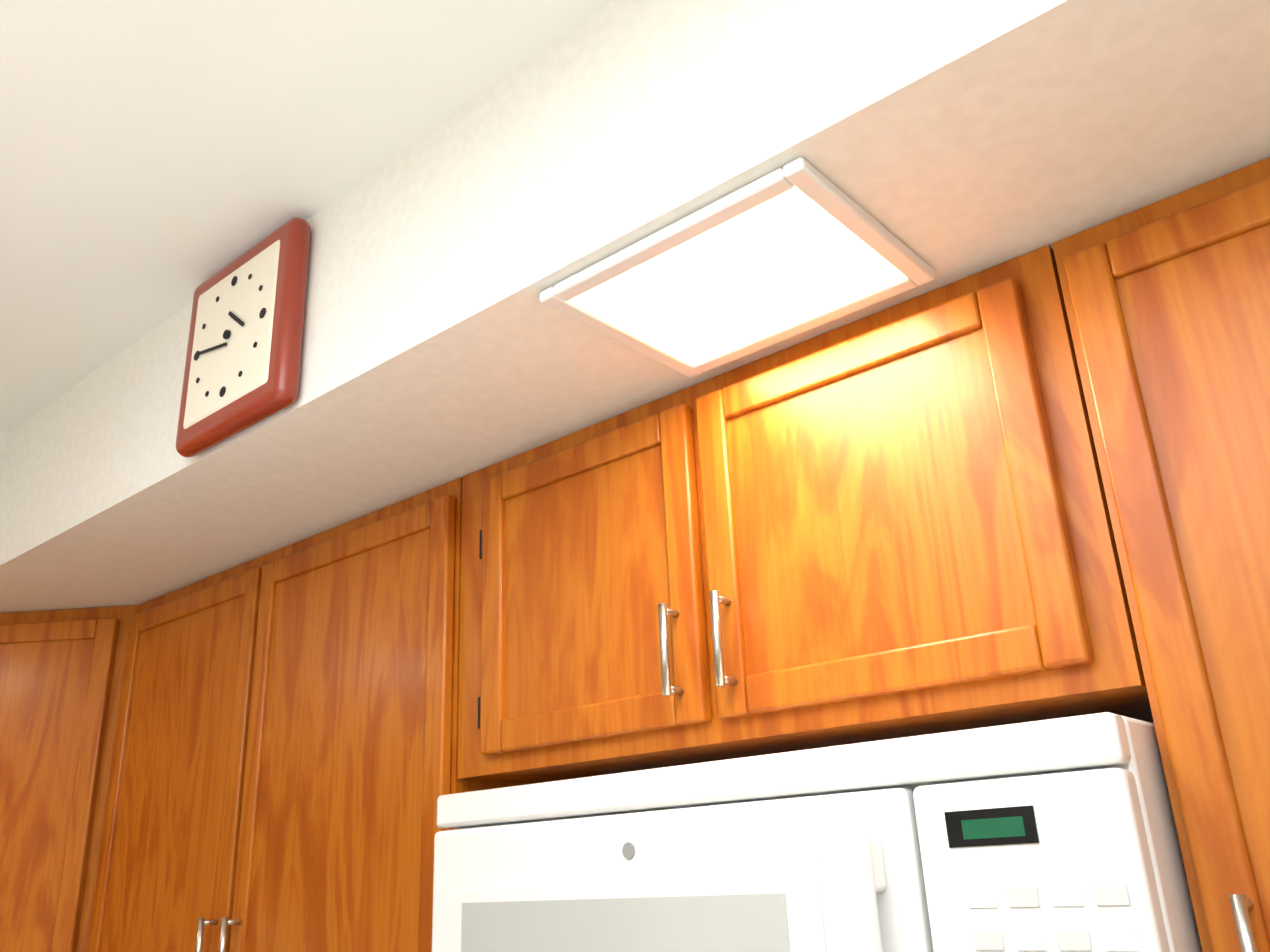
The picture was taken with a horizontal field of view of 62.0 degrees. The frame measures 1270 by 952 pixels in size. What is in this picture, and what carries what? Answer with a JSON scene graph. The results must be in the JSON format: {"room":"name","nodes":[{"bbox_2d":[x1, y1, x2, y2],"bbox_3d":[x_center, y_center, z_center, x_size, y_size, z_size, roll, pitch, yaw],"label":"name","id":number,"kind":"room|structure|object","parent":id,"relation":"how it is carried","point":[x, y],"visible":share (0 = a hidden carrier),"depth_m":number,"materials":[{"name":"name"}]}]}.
{"room":"kitchen","nodes":[
{"label":"kitchen","id":0,"kind":"room"},
{"bbox_2d":[0,431,143,612],"bbox_3d":[-2.554,-0.213,1.279,0.760,0.305,4.300,-19,-26,37],"label":"ceiling soffit","id":1,"kind":"structure","parent":0,"point":[16,596],"depth_m":2.26,"materials":[{"name":"paint"}]},
{"bbox_2d":[0,0,614,432],"bbox_3d":[-0.693,-1.057,-0.124,5.940,0.120,4.540,-19,-26,37],"label":"ceiling","id":2,"kind":"structure","parent":0,"point":[160,160],"depth_m":1.34,"materials":[{"name":"white paint"}]},
{"bbox_2d":[0,0,1269,601],"bbox_3d":[0.793,-0.514,0.884,4.940,0.305,0.650,-19,-26,37],"label":"soffit","id":3,"kind":"structure","parent":0,"point":[944,140],"depth_m":1.18,"materials":[{"name":"paint"}]},
{"bbox_2d":[176,217,310,456],"bbox_3d":[-0.573,-0.198,1.532,0.290,0.290,0.044,-19,-26,37],"label":"wall clock","id":4,"kind":"object","parent":3,"relation":"attached to","point":[243,359],"visible":0.98,"depth_m":1.49,"materials":[{"name":"red"}]},
{"bbox_2d":[539,157,934,376],"bbox_3d":[0.111,-0.208,1.157,0.340,0.014,0.270,-19,-26,37],"label":"recessed light","id":5,"kind":"object","parent":3,"relation":"in","point":[799,245],"visible":1,"depth_m":1.14,"materials":[{"name":"white plastic"}]},
{"bbox_3d":[0.850,0.719,0.952,5.820,2.565,0.120,-19,-26,37],"label":"wall","id":6,"kind":"structure","parent":0,"visible":0},
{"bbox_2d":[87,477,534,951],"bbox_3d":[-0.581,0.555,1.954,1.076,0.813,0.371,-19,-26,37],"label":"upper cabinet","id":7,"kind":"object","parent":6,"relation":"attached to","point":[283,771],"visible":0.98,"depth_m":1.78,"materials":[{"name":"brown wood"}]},
{"bbox_2d":[457,245,1153,782],"bbox_3d":[0.177,0.127,1.411,0.938,0.463,0.371,-19,-26,37],"label":"upper cabinet","id":8,"kind":"object","parent":6,"relation":"attached to","point":[889,523],"visible":1,"depth_m":1.21,"materials":[{"name":"brown wood"}]},
{"bbox_2d":[432,712,1202,951],"bbox_3d":[0.190,0.554,1.189,0.873,0.434,0.464,-19,-26,37],"label":"microwave","id":9,"kind":"object","parent":8,"relation":"attached to","point":[1055,835],"visible":0.98,"depth_m":0.99,"materials":[{"name":"white plastic"}]},
{"bbox_2d":[1052,157,1269,951],"bbox_3d":[0.795,0.080,0.866,0.666,0.813,0.371,-19,-26,37],"label":"upper cabinet","id":10,"kind":"object","parent":6,"relation":"attached to","point":[1167,302],"visible":1,"depth_m":0.95,"materials":[{"name":"brown wood"}]},
{"bbox_3d":[-2.840,0.958,1.141,0.120,2.565,4.540,-19,-26,37],"label":"wall","id":11,"kind":"structure","parent":0,"visible":0},
{"bbox_2d":[0,605,137,951],"bbox_3d":[-1.347,0.762,2.400,0.723,0.818,0.628,-19,-26,37],"label":"upper cabinet","id":12,"kind":"object","parent":11,"relation":"attached to","point":[61,673],"visible":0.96,"depth_m":2.20,"materials":[{"name":"brown wood"}]}
]}

